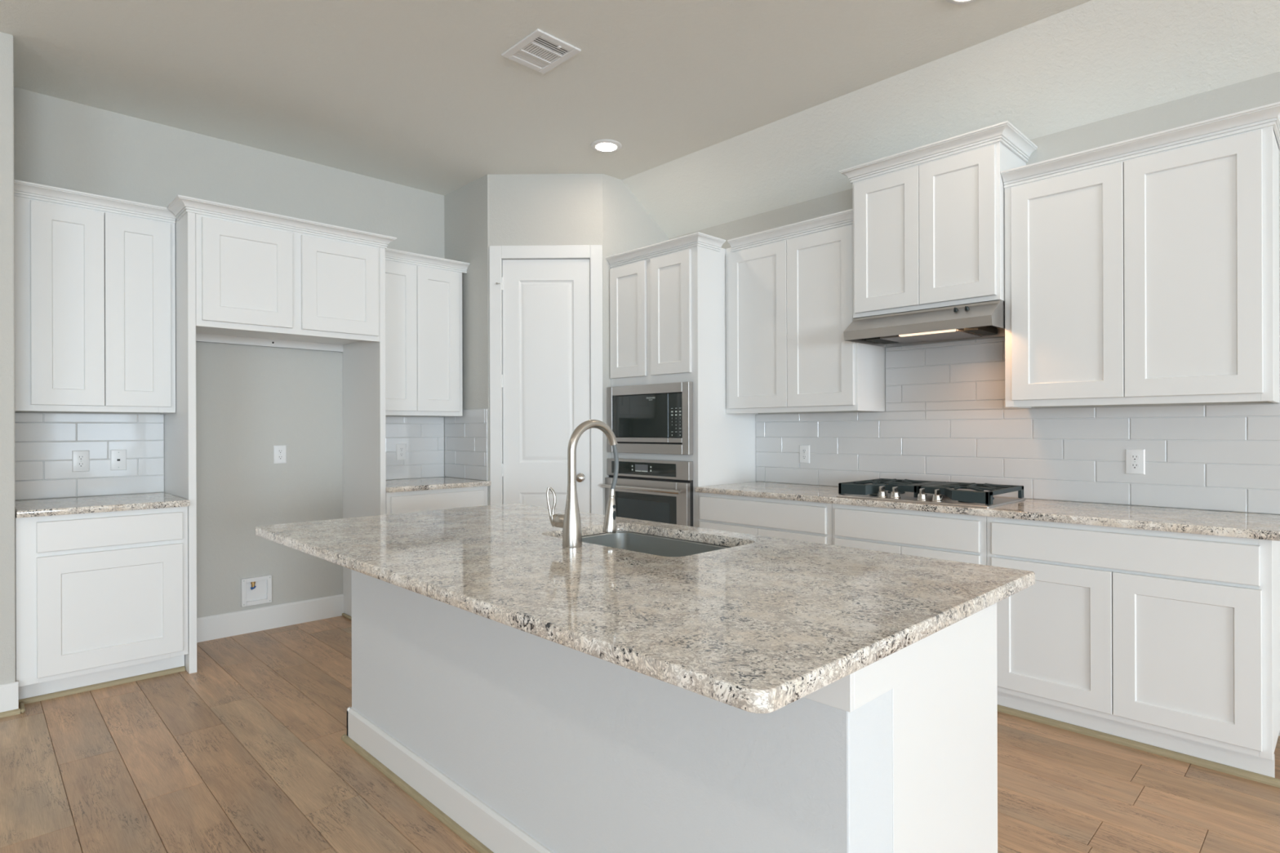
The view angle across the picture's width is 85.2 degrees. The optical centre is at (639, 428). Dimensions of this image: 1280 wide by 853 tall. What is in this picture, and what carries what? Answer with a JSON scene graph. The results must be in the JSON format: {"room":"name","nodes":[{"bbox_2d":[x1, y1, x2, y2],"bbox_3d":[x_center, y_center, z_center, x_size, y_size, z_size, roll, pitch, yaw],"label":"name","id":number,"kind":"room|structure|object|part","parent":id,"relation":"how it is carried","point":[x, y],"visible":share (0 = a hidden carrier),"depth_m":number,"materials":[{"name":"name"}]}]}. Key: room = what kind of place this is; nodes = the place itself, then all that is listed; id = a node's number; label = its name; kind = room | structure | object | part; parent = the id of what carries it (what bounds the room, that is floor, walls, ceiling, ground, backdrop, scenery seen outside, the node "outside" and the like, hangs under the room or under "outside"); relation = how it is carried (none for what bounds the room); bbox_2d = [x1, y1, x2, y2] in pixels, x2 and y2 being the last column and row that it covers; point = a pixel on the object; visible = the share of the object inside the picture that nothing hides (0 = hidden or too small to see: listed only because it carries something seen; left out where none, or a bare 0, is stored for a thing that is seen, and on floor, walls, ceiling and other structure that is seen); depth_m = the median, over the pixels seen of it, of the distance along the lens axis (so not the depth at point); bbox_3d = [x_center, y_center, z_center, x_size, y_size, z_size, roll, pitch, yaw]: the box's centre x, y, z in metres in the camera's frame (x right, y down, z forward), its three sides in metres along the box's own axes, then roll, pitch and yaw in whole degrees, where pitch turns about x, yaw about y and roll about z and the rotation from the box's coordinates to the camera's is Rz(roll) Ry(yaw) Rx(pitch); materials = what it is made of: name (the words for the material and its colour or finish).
{"room":"kitchen","nodes":[
{"label":"kitchen","id":0,"kind":"room"},
{"bbox_2d":[0,31,15,684],"bbox_3d":[-4.773,-0.243,1.800,4.670,3.070,0.760,0,0,-44],"label":"wall","id":1,"kind":"structure","parent":0,"point":[7,483],"depth_m":3.13,"materials":[{"name":"grey paint"}]},
{"bbox_2d":[0,681,18,712],"bbox_3d":[-3.814,1.219,2.187,2.778,0.140,0.014,0,0,-44],"label":"baseboard","id":2,"kind":"structure","parent":1,"relation":"attached to","point":[9,692],"depth_m":3.13,"materials":[{"name":"white paint"}]},
{"bbox_2d":[0,702,25,718],"bbox_3d":[-3.827,1.279,2.216,2.800,0.020,0.112,0,0,-44],"label":"trim","id":3,"kind":"structure","parent":1,"relation":"attached to","point":[11,713],"depth_m":3.13,"materials":[{"name":"brown wood"}]},
{"bbox_2d":[13,87,444,617],"bbox_3d":[-2.428,-0.251,4.518,2.720,3.070,0.120,0,0,-44],"label":"wall","id":4,"kind":"structure","parent":0,"point":[251,400],"depth_m":4.39,"materials":[{"name":"grey paint"}]},
{"bbox_2d":[14,412,164,500],"bbox_3d":[-3.030,0.143,3.845,0.671,0.457,0.008,0,0,-44],"label":"tile backsplash","id":5,"kind":"structure","parent":4,"relation":"attached to","point":[45,442],"depth_m":3.83,"materials":[{"name":"white tile"}]},
{"bbox_2d":[71,450,89,471],"bbox_3d":[-3.057,0.176,3.806,0.075,0.117,0.008,0,0,-44],"label":"power outlet","id":6,"kind":"object","parent":5,"relation":"attached to","point":[80,459],"visible":1,"depth_m":3.80,"materials":[{"name":"white plastic"}]},
{"bbox_2d":[76,462,84,467],"bbox_3d":[-3.056,0.196,3.805,0.034,0.028,0.003,0,0,-44],"label":"receptacle","id":7,"kind":"object","parent":6,"relation":"attached to","point":[79,464],"depth_m":3.80,"materials":[{"name":"grey plastic"}]},
{"bbox_2d":[76,454,84,460],"bbox_3d":[-3.056,0.157,3.805,0.034,0.028,0.003,0,0,-44],"label":"receptacle","id":8,"kind":"object","parent":6,"relation":"attached to","point":[79,457],"depth_m":3.80,"materials":[{"name":"grey plastic"}]},
{"bbox_2d":[110,449,126,470],"bbox_3d":[-2.938,0.175,3.922,0.073,0.117,0.007,0,0,-44],"label":"phone jack plate","id":9,"kind":"object","parent":5,"relation":"attached to","point":[117,457],"visible":1,"depth_m":3.92,"materials":[{"name":"white plastic"}]},
{"bbox_2d":[13,179,175,413],"bbox_3d":[-2.904,-0.644,3.712,0.672,1.112,0.376,0,0,-44],"label":"upper cabinet","id":10,"kind":"object","parent":4,"relation":"attached to","point":[95,274],"visible":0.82,"depth_m":3.58,"materials":[{"name":"white paint"}]},
{"bbox_3d":[-2.890,-0.622,3.520,0.289,1.005,0.020,0,0,-44],"label":"door","id":11,"kind":"part","parent":10,"relation":"part of","materials":[{"name":"white paint"}]},
{"bbox_3d":[-2.793,-1.167,3.595,0.672,0.066,0.052,0,0,-44],"label":"crown moulding","id":12,"kind":"part","parent":10,"relation":"part of","materials":[{"name":"white paint"}]},
{"bbox_3d":[-2.681,-0.622,3.723,0.288,1.005,0.020,0,0,-44],"label":"door","id":13,"kind":"part","parent":10,"relation":"part of","materials":[{"name":"white paint"}]},
{"bbox_2d":[240,574,271,607],"bbox_3d":[-2.430,1.026,4.412,0.173,0.173,0.026,0,0,-44],"label":"water supply box","id":14,"kind":"object","parent":4,"relation":"attached to","point":[256,590],"visible":1,"depth_m":4.41,"materials":[{"name":"white plastic"}]},
{"bbox_2d":[196,594,343,642],"bbox_3d":[-2.398,1.212,4.449,0.990,0.145,0.014,0,0,-44],"label":"baseboard","id":15,"kind":"structure","parent":4,"relation":"attached to","point":[251,620],"depth_m":4.45,"materials":[{"name":"white paint"}]},
{"bbox_2d":[273,445,286,463],"bbox_3d":[-2.335,0.166,4.518,0.075,0.117,0.008,0,0,-44],"label":"power outlet","id":16,"kind":"object","parent":4,"relation":"attached to","point":[279,451],"visible":1,"depth_m":4.51,"materials":[{"name":"white plastic"}]},
{"bbox_2d":[277,455,283,459],"bbox_3d":[-2.333,0.185,4.516,0.034,0.028,0.003,0,0,-44],"label":"receptacle","id":17,"kind":"object","parent":16,"relation":"attached to","point":[279,457],"depth_m":4.51,"materials":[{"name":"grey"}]},
{"bbox_2d":[277,448,283,453],"bbox_3d":[-2.333,0.146,4.516,0.034,0.028,0.003,0,0,-44],"label":"receptacle","id":18,"kind":"object","parent":16,"relation":"attached to","point":[279,451],"depth_m":4.52,"materials":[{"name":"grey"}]},
{"bbox_2d":[342,613,351,620],"bbox_3d":[-1.839,1.272,4.569,0.017,0.020,0.580,0,0,-44],"label":"trim","id":19,"kind":"structure","parent":4,"relation":"attached to","point":[343,614],"depth_m":4.71,"materials":[{"name":"brown wood"}]},
{"bbox_2d":[385,248,470,416],"bbox_3d":[-1.631,-0.648,4.945,0.735,1.112,0.376,0,0,-44],"label":"upper cabinet","id":20,"kind":"object","parent":4,"relation":"attached to","point":[424,293],"visible":0.61,"depth_m":4.84,"materials":[{"name":"white paint"}]},
{"bbox_3d":[-1.663,-0.626,4.710,0.319,1.005,0.020,0,0,-44],"label":"door","id":21,"kind":"part","parent":20,"relation":"part of","materials":[{"name":"white paint"}]},
{"bbox_3d":[-1.520,-1.172,4.829,0.735,0.066,0.052,0,0,-44],"label":"crown moulding","id":22,"kind":"part","parent":20,"relation":"part of","materials":[{"name":"white paint"}]},
{"bbox_3d":[-1.429,-0.626,4.936,0.325,1.005,0.020,0,0,-44],"label":"door","id":23,"kind":"part","parent":20,"relation":"part of","materials":[{"name":"white paint"}]},
{"bbox_2d":[385,408,488,480],"bbox_3d":[-1.547,0.113,4.862,0.734,0.507,0.610,0,0,-44],"label":"tile backsplash","id":24,"kind":"structure","parent":4,"relation":"attached to","point":[466,445],"depth_m":5.13,"materials":[{"name":"white tile"}]},
{"bbox_2d":[395,444,406,460],"bbox_3d":[-1.742,0.168,5.081,0.075,0.117,0.008,0,0,-44],"label":"power outlet","id":25,"kind":"object","parent":24,"relation":"attached to","point":[401,449],"visible":1,"depth_m":5.08,"materials":[{"name":"white plastic"}]},
{"bbox_2d":[444,174,489,505],"bbox_3d":[-1.279,-0.255,5.200,0.120,3.070,0.740,0,0,-44],"label":"wall","id":26,"kind":"structure","parent":0,"point":[466,208],"depth_m":5.03,"materials":[{"name":"grey paint"}]},
{"bbox_2d":[488,173,604,515],"bbox_3d":[-0.657,-0.257,4.949,0.800,3.070,0.110,0,0,1],"label":"wall","id":27,"kind":"structure","parent":0,"point":[525,209],"depth_m":4.89,"materials":[{"name":"grey paint"}]},
{"bbox_2d":[495,258,591,513],"bbox_3d":[-0.677,0.039,4.879,0.657,2.463,0.109,0,0,1],"label":"door","id":28,"kind":"structure","parent":27,"relation":"in","point":[546,375],"depth_m":4.90,"materials":[{"name":"white paint"}]},
{"bbox_3d":[-0.418,0.343,4.857,0.062,0.062,0.073,0,0,1],"label":"knob","id":29,"kind":"part","parent":28,"relation":"part of","materials":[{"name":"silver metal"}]},
{"bbox_2d":[488,244,603,515],"bbox_3d":[-0.656,-0.004,4.929,0.794,2.565,0.108,0,0,1],"label":"trim","id":30,"kind":"structure","parent":27,"relation":"attached to","point":[497,254],"depth_m":4.88,"materials":[{"name":"white paint"}]},
{"bbox_2d":[602,173,668,515],"bbox_3d":[-0.050,-0.259,5.158,0.674,3.070,0.100,0,0,-44],"label":"wall","id":31,"kind":"structure","parent":0,"point":[627,225],"depth_m":4.97,"materials":[{"name":"grey paint"}]},
{"bbox_2d":[0,0,1279,238],"bbox_3d":[3.326,-1.646,-3.910,8.760,0.558,20.400,0,0,-44],"label":"ceiling","id":32,"kind":"structure","parent":0,"point":[720,112],"depth_m":3.43,"materials":[{"name":"white paint"}]},
{"bbox_2d":[501,28,581,73],"bbox_3d":[-0.470,-1.785,3.305,0.252,0.014,0.295,0,0,-44],"label":"ceiling vent","id":33,"kind":"object","parent":32,"relation":"in","point":[540,51],"visible":1,"depth_m":3.30,"materials":[{"name":"white plastic"}]},
{"bbox_2d":[591,139,622,152],"bbox_3d":[-0.213,-1.785,4.405,0.196,0.014,0.196,0,0,-44],"label":"recessed light","id":34,"kind":"object","parent":32,"relation":"in","point":[600,145],"visible":1,"depth_m":4.38,"materials":[{"name":"white plastic"}]},
{"bbox_2d":[945,0,977,4],"bbox_3d":[1.343,-1.790,2.841,0.196,0.014,0.196,0,0,-44],"label":"recessed light","id":35,"kind":"object","parent":32,"relation":"in","point":[953,2],"visible":1,"depth_m":2.91,"materials":[{"name":"white plastic"}]},
{"bbox_2d":[0,615,1279,852],"bbox_3d":[3.371,1.290,-3.847,8.900,0.050,22.419,0,0,-44],"label":"floor","id":36,"kind":"structure","parent":0,"point":[245,752],"depth_m":2.53,"materials":[{"name":"brown wood"}]},
{"bbox_2d":[18,666,185,704],"bbox_3d":[-2.660,1.274,3.467,0.672,0.022,0.018,0,0,-44],"label":"trim","id":37,"kind":"structure","parent":36,"relation":"on","point":[63,693],"depth_m":3.45,"materials":[{"name":"brown wood"}]},
{"bbox_2d":[15,506,188,699],"bbox_3d":[-2.811,0.845,3.620,0.672,0.879,0.630,0,0,-44],"label":"base cabinet","id":38,"kind":"object","parent":36,"relation":"on","point":[102,597],"visible":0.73,"depth_m":3.37,"materials":[{"name":"white paint"}]},
{"bbox_2d":[15,492,190,518],"bbox_3d":[-2.804,0.388,3.614,0.671,0.032,0.651,0,0,-44],"label":"countertop","id":39,"kind":"structure","parent":38,"relation":"on","point":[100,504],"depth_m":3.49,"materials":[{"name":"beige stone"}]},
{"bbox_3d":[-2.583,0.502,3.417,0.574,0.141,0.020,0,0,-44],"label":"drawer","id":40,"kind":"part","parent":38,"relation":"part of","materials":[{"name":"white paint"}]},
{"bbox_3d":[-2.582,0.873,3.417,0.574,0.557,0.020,0,0,-44],"label":"door","id":41,"kind":"part","parent":38,"relation":"part of","materials":[{"name":"white paint"}]},
{"bbox_2d":[164,195,396,673],"bbox_3d":[-2.177,0.041,4.215,1.168,2.486,0.661,0,0,-44],"label":"refrigerator surround","id":42,"kind":"object","parent":36,"relation":"on","point":[244,276],"visible":0.92,"depth_m":4.01,"materials":[{"name":"white paint"}]},
{"bbox_3d":[-2.564,0.060,3.876,0.036,2.450,0.609,0,0,-44],"label":"panel","id":43,"kind":"part","parent":42,"relation":"part of","materials":[{"name":"white paint"}]},
{"bbox_3d":[-2.155,-0.849,3.837,0.447,0.545,0.020,0,0,-44],"label":"door","id":44,"kind":"part","parent":42,"relation":"part of","materials":[{"name":"white paint"}]},
{"bbox_3d":[-2.181,-1.169,4.215,1.168,0.066,0.661,0,0,-44],"label":"crown moulding","id":45,"kind":"part","parent":42,"relation":"part of","materials":[{"name":"white paint"}]},
{"bbox_3d":[-1.994,-0.856,4.023,0.990,0.622,0.020,0,0,-44],"label":"frame","id":46,"kind":"part","parent":42,"relation":"part of","materials":[{"name":"white paint"}]},
{"bbox_3d":[-1.796,-0.850,4.185,0.452,0.545,0.020,0,0,-44],"label":"door","id":47,"kind":"part","parent":42,"relation":"part of","materials":[{"name":"white paint"}]},
{"bbox_3d":[-1.826,0.057,4.592,0.036,2.450,0.609,0,0,-44],"label":"panel","id":48,"kind":"part","parent":42,"relation":"part of","materials":[{"name":"white paint"}]},
{"bbox_2d":[386,485,488,514],"bbox_3d":[-1.538,0.841,4.854,0.735,0.879,0.630,0,0,-44],"label":"base cabinet","id":49,"kind":"object","parent":36,"relation":"on","point":[402,502],"visible":0.18,"depth_m":4.60,"materials":[{"name":"white paint"}]},
{"bbox_2d":[386,476,490,492],"bbox_3d":[-1.532,0.383,4.847,0.734,0.032,0.651,0,0,-44],"label":"countertop","id":50,"kind":"structure","parent":49,"relation":"on","point":[441,482],"depth_m":4.72,"materials":[{"name":"beige stone"}]},
{"bbox_2d":[341,569,997,852],"bbox_3d":[-0.151,0.836,2.320,0.792,0.881,2.292,0,0,-44],"label":"kitchen island","id":51,"kind":"object","parent":36,"relation":"on","point":[516,740],"visible":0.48,"depth_m":1.67,"materials":[{"name":"white paint"}]},
{"bbox_3d":[-0.364,1.268,2.118,0.202,0.018,2.284,0,0,-44],"label":"shoe moulding","id":52,"kind":"part","parent":51,"relation":"part of","materials":[{"name":"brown wood"}]},
{"bbox_3d":[-0.352,1.212,2.118,0.186,0.132,2.268,0,0,-44],"label":"baseboard","id":53,"kind":"part","parent":51,"relation":"part of","materials":[{"name":"white paint"}]},
{"bbox_2d":[255,502,1035,713],"bbox_3d":[-0.228,0.379,2.186,1.155,0.032,2.329,0,0,-44],"label":"island countertop","id":54,"kind":"structure","parent":51,"relation":"on","point":[759,624],"depth_m":1.59,"materials":[{"name":"beige stone"}]},
{"bbox_2d":[546,419,618,547],"bbox_3d":[-0.175,0.167,2.229,0.229,0.392,0.124,0,0,-44],"label":"kitchen faucet","id":55,"kind":"object","parent":54,"relation":"on","point":[570,522],"visible":1,"depth_m":2.15,"materials":[{"name":"grey metal"}]},
{"bbox_3d":[-0.279,0.246,2.193,0.034,0.126,0.018,0,0,14],"label":"lever","id":56,"kind":"part","parent":55,"relation":"part of","materials":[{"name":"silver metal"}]},
{"bbox_3d":[-0.149,0.067,2.212,0.200,0.194,0.027,0,0,-44],"label":"spout","id":57,"kind":"part","parent":55,"relation":"part of","materials":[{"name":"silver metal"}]},
{"bbox_2d":[582,531,731,556],"bbox_3d":[0.014,0.508,2.325,0.436,0.226,0.683,0,0,-44],"label":"undermount sink","id":58,"kind":"object","parent":54,"relation":"in","point":[658,545],"visible":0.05,"depth_m":2.58,"materials":[{"name":"metal"}]},
{"bbox_3d":[0.697,0.834,1.575,0.568,0.881,0.018,0,0,-44],"label":"panel","id":59,"kind":"part","parent":51,"relation":"part of","materials":[{"name":"white paint"}]},
{"bbox_2d":[605,231,755,527],"bbox_3d":[0.296,0.032,4.817,0.651,2.486,0.865,0,0,-44],"label":"tall cabinet","id":60,"kind":"object","parent":36,"relation":"on","point":[668,298],"visible":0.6,"depth_m":4.51,"materials":[{"name":"white paint"}]},
{"bbox_3d":[-0.083,-0.742,4.796,0.020,0.773,0.353,0,0,-44],"label":"door","id":61,"kind":"part","parent":60,"relation":"part of","materials":[{"name":"white paint"}]},
{"bbox_2d":[600,457,693,526],"bbox_3d":[0.198,0.556,4.782,0.605,0.699,0.772,0,0,-44],"label":"wall oven","id":62,"kind":"object","parent":60,"relation":"in","point":[657,491],"visible":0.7,"depth_m":4.55,"materials":[{"name":"metal"}]},
{"bbox_3d":[0.003,0.394,4.591,0.061,0.026,0.727,0,0,-44],"label":"handle","id":63,"kind":"part","parent":62,"relation":"part of","materials":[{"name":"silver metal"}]},
{"bbox_3d":[0.015,0.266,4.648,0.002,0.084,0.612,0,0,-44],"label":"display glass","id":64,"kind":"part","parent":62,"relation":"part of","materials":[{"name":"black glass"}]},
{"bbox_3d":[0.025,0.618,4.632,0.022,0.376,0.616,0,0,-44],"label":"door glass","id":65,"kind":"part","parent":62,"relation":"part of","materials":[{"name":"black glass"}]},
{"bbox_3d":[0.036,0.616,4.625,0.032,0.551,0.772,0,0,-44],"label":"door","id":66,"kind":"part","parent":62,"relation":"part of","materials":[{"name":"metal"}]},
{"bbox_3d":[0.052,0.266,4.642,0.043,0.117,0.772,0,0,-44],"label":"control panel","id":67,"kind":"part","parent":62,"relation":"part of","materials":[{"name":"metal"}]},
{"bbox_2d":[607,381,693,454],"bbox_3d":[0.224,-0.066,4.810,0.525,0.458,0.772,0,0,-44],"label":"microwave","id":68,"kind":"object","parent":60,"relation":"in","point":[654,418],"visible":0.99,"depth_m":4.58,"materials":[{"name":"metal"}]},
{"bbox_3d":[0.004,-0.086,4.685,0.022,0.284,0.531,0,0,-44],"label":"door","id":69,"kind":"part","parent":68,"relation":"part of","materials":[{"name":"black glass"}]},
{"bbox_3d":[0.233,-0.086,4.450,0.022,0.284,0.117,0,0,-44],"label":"control panel","id":70,"kind":"part","parent":68,"relation":"part of","materials":[{"name":"black glass"}]},
{"bbox_3d":[0.088,-0.002,4.653,0.020,2.345,0.812,0,0,-44],"label":"frame","id":71,"kind":"part","parent":60,"relation":"part of","materials":[{"name":"white paint"}]},
{"bbox_3d":[0.154,-1.177,4.684,0.267,0.066,0.865,0,0,-44],"label":"crown moulding","id":72,"kind":"part","parent":60,"relation":"part of","materials":[{"name":"white paint"}]},
{"bbox_3d":[0.197,-0.743,4.507,0.020,0.773,0.348,0,0,-44],"label":"door","id":73,"kind":"part","parent":60,"relation":"part of","materials":[{"name":"white paint"}]},
{"bbox_2d":[698,492,832,545],"bbox_3d":[0.900,0.833,4.219,0.620,0.879,0.931,0,0,-44],"label":"base cabinet","id":74,"kind":"object","parent":36,"relation":"on","point":[796,520],"visible":0.22,"depth_m":3.95,"materials":[{"name":"white paint"}]},
{"bbox_3d":[0.529,0.858,4.170,0.020,0.567,0.440,0,0,-44],"label":"door","id":75,"kind":"part","parent":74,"relation":"part of","materials":[{"name":"white paint"}]},
{"bbox_3d":[0.682,0.489,4.011,0.020,0.142,0.882,0,0,-44],"label":"drawer","id":76,"kind":"part","parent":74,"relation":"part of","materials":[{"name":"white paint"}]},
{"bbox_3d":[0.837,0.857,3.852,0.020,0.567,0.439,0,0,-44],"label":"door","id":77,"kind":"part","parent":74,"relation":"part of","materials":[{"name":"white paint"}]},
{"bbox_2d":[831,503,986,565],"bbox_3d":[1.495,0.831,3.605,0.620,0.879,0.775,0,0,-44],"label":"base cabinet","id":78,"kind":"object","parent":36,"relation":"on","point":[962,538],"visible":0.2,"depth_m":3.35,"materials":[{"name":"white paint"}]},
{"bbox_3d":[1.152,0.856,3.527,0.020,0.567,0.361,0,0,-44],"label":"door","id":79,"kind":"part","parent":78,"relation":"part of","materials":[{"name":"white paint"}]},
{"bbox_3d":[1.278,0.487,3.396,0.020,0.142,0.727,0,0,-44],"label":"drawer","id":80,"kind":"part","parent":78,"relation":"part of","materials":[{"name":"white paint"}]},
{"bbox_3d":[1.406,0.855,3.265,0.020,0.567,0.363,0,0,-44],"label":"door","id":81,"kind":"part","parent":78,"relation":"part of","materials":[{"name":"white paint"}]},
{"bbox_2d":[986,516,1279,777],"bbox_3d":[2.096,0.829,2.984,0.620,0.879,0.950,0,0,-44],"label":"base cabinet","id":82,"kind":"object","parent":36,"relation":"on","point":[1167,640],"visible":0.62,"depth_m":2.69,"materials":[{"name":"white paint"}]},
{"bbox_2d":[695,481,1279,541],"bbox_3d":[1.508,0.373,3.580,0.634,0.032,2.697,0,0,-44],"label":"countertop","id":83,"kind":"structure","parent":82,"relation":"on","point":[1211,522],"depth_m":3.00,"materials":[{"name":"beige stone"}]},
{"bbox_2d":[835,478,1025,508],"bbox_3d":[1.481,0.317,3.577,0.507,0.080,0.764,0,0,-44],"label":"gas cooktop","id":84,"kind":"object","parent":83,"relation":"in","point":[933,492],"visible":1,"depth_m":3.48,"materials":[{"name":"metal"}]},
{"bbox_3d":[1.263,0.341,3.686,0.090,0.023,0.090,0,0,-44],"label":"burner","id":85,"kind":"part","parent":84,"relation":"part of","materials":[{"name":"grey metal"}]},
{"bbox_3d":[1.237,0.323,3.557,0.053,0.060,0.053,0,0,-44],"label":"knob","id":86,"kind":"part","parent":84,"relation":"part of","materials":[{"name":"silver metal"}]},
{"bbox_3d":[1.286,0.322,3.507,0.053,0.060,0.053,0,0,-44],"label":"knob","id":87,"kind":"part","parent":84,"relation":"part of","materials":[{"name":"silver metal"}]},
{"bbox_3d":[1.410,0.340,3.829,0.090,0.023,0.090,0,0,-44],"label":"burner","id":88,"kind":"part","parent":84,"relation":"part of","materials":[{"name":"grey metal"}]},
{"bbox_3d":[1.382,0.322,3.408,0.053,0.060,0.053,0,0,-44],"label":"knob","id":89,"kind":"part","parent":84,"relation":"part of","materials":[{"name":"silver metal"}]},
{"bbox_3d":[1.433,0.322,3.354,0.053,0.060,0.053,0,0,-44],"label":"knob","id":90,"kind":"part","parent":84,"relation":"part of","materials":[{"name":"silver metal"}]},
{"bbox_3d":[1.725,0.854,2.936,0.020,0.567,0.452,0,0,-44],"label":"door","id":91,"kind":"part","parent":82,"relation":"part of","materials":[{"name":"white paint"}]},
{"bbox_3d":[1.878,0.485,2.777,0.020,0.142,0.894,0,0,-44],"label":"drawer","id":92,"kind":"part","parent":82,"relation":"part of","materials":[{"name":"white paint"}]},
{"bbox_3d":[2.038,0.853,2.613,0.020,0.567,0.443,0,0,-44],"label":"door","id":93,"kind":"part","parent":82,"relation":"part of","materials":[{"name":"white paint"}]},
{"bbox_2d":[997,704,1279,787],"bbox_3d":[1.351,1.260,3.411,0.018,0.024,2.717,0,0,-44],"label":"trim","id":94,"kind":"structure","parent":36,"relation":"on","point":[1275,782],"depth_m":2.74,"materials":[{"name":"brown wood"}]},
{"bbox_2d":[668,71,1279,736],"bbox_3d":[6.782,-0.116,-1.321,0.120,2.740,18.914,0,0,-44],"label":"wall","id":95,"kind":"structure","parent":0,"point":[1264,90],"depth_m":3.27,"materials":[{"name":"grey paint"}]},
{"bbox_2d":[725,208,884,413],"bbox_3d":[0.983,-0.657,4.303,0.376,1.112,0.934,0,0,-44],"label":"upper cabinet","id":96,"kind":"object","parent":95,"relation":"attached to","point":[789,287],"visible":0.83,"depth_m":4.14,"materials":[{"name":"white paint"}]},
{"bbox_3d":[0.733,-0.634,4.350,0.020,1.005,0.443,0,0,-44],"label":"door","id":97,"kind":"part","parent":96,"relation":"part of","materials":[{"name":"white paint"}]},
{"bbox_3d":[0.885,-1.180,4.169,0.052,0.066,0.877,0,0,-44],"label":"crown moulding","id":98,"kind":"part","parent":96,"relation":"part of","materials":[{"name":"white paint"}]},
{"bbox_3d":[1.040,-0.635,4.033,0.020,1.005,0.434,0,0,-44],"label":"door","id":99,"kind":"part","parent":96,"relation":"part of","materials":[{"name":"white paint"}]},
{"bbox_2d":[839,120,1037,318],"bbox_3d":[1.553,-1.017,3.674,0.431,0.812,0.864,0,0,-44],"label":"upper cabinet","id":100,"kind":"object","parent":95,"relation":"attached to","point":[929,220],"visible":0.97,"depth_m":3.50,"materials":[{"name":"white paint"}]},
{"bbox_3d":[1.301,-0.988,3.683,0.020,0.710,0.359,0,0,-44],"label":"door","id":101,"kind":"part","parent":100,"relation":"part of","materials":[{"name":"white paint"}]},
{"bbox_2d":[843,299,1004,346],"bbox_3d":[1.531,-0.544,3.651,0.475,0.130,0.755,0,0,-44],"label":"range hood","id":102,"kind":"object","parent":100,"relation":"attached to","point":[985,319],"visible":0.97,"depth_m":3.54,"materials":[{"name":"metal"}]},
{"bbox_2d":[898,328,956,337],"bbox_3d":[1.460,-0.489,3.542,0.030,0.014,0.285,0,0,-44],"label":"lamp","id":103,"kind":"object","parent":102,"relation":"attached to","point":[954,330],"depth_m":3.52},
{"bbox_3d":[1.443,-1.000,3.567,0.020,0.778,0.760,0,0,-44],"label":"frame","id":104,"kind":"part","parent":100,"relation":"part of","materials":[{"name":"white paint"}]},
{"bbox_3d":[1.552,-1.390,3.674,0.431,0.066,0.864,0,0,-44],"label":"crown moulding","id":105,"kind":"part","parent":100,"relation":"part of","materials":[{"name":"white paint"}]},
{"bbox_3d":[1.555,-0.989,3.422,0.020,0.710,0.364,0,0,-44],"label":"door","id":106,"kind":"part","parent":100,"relation":"part of","materials":[{"name":"white paint"}]},
{"bbox_2d":[755,336,1279,514],"bbox_3d":[1.719,-0.062,3.811,0.008,0.835,2.662,0,0,-44],"label":"tile backsplash","id":107,"kind":"structure","parent":95,"relation":"attached to","point":[1207,457],"depth_m":3.59,"materials":[{"name":"white tile"}]},
{"bbox_2d":[800,444,809,463],"bbox_3d":[1.059,0.163,4.481,0.008,0.117,0.075,0,0,-44],"label":"power outlet","id":108,"kind":"object","parent":107,"relation":"attached to","point":[804,449],"visible":1,"depth_m":4.47,"materials":[{"name":"white plastic"}]},
{"bbox_2d":[801,454,806,459],"bbox_3d":[1.058,0.182,4.479,0.003,0.028,0.034,0,0,-44],"label":"receptacle","id":109,"kind":"object","parent":108,"relation":"attached to","point":[803,456],"depth_m":4.48,"materials":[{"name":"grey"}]},
{"bbox_2d":[1124,448,1145,475],"bbox_3d":[2.286,0.152,3.215,0.008,0.117,0.075,0,0,-44],"label":"power outlet","id":110,"kind":"object","parent":107,"relation":"attached to","point":[1135,458],"visible":1,"depth_m":3.21,"materials":[{"name":"white plastic"}]},
{"bbox_2d":[1130,462,1139,469],"bbox_3d":[2.284,0.171,3.213,0.003,0.028,0.034,0,0,-44],"label":"receptacle","id":111,"kind":"object","parent":110,"relation":"attached to","point":[1133,465],"depth_m":3.21,"materials":[{"name":"grey plastic"}]},
{"bbox_2d":[1130,454,1139,460],"bbox_3d":[2.284,0.132,3.213,0.003,0.028,0.034,0,0,-44],"label":"receptacle","id":112,"kind":"object","parent":110,"relation":"attached to","point":[1133,457],"depth_m":3.21,"materials":[{"name":"grey plastic"}]},
{"bbox_2d":[1000,102,1279,408],"bbox_3d":[2.189,-0.661,3.059,0.376,1.112,1.002,0,0,-44],"label":"upper cabinet","id":113,"kind":"object","parent":95,"relation":"attached to","point":[1144,269],"visible":1,"depth_m":2.91,"materials":[{"name":"white paint"}]},
{"bbox_3d":[1.912,-0.637,3.133,0.020,1.005,0.443,0,0,-44],"label":"door","id":114,"kind":"part","parent":113,"relation":"part of","materials":[{"name":"white paint"}]},
{"bbox_3d":[2.187,-1.184,3.059,0.376,0.066,1.002,0,0,-44],"label":"crown moulding","id":115,"kind":"part","parent":113,"relation":"part of","materials":[{"name":"white paint"}]},
{"bbox_3d":[2.222,-0.638,2.813,0.020,1.005,0.441,0,0,-44],"label":"door","id":116,"kind":"part","parent":113,"relation":"part of","materials":[{"name":"white paint"}]}
]}

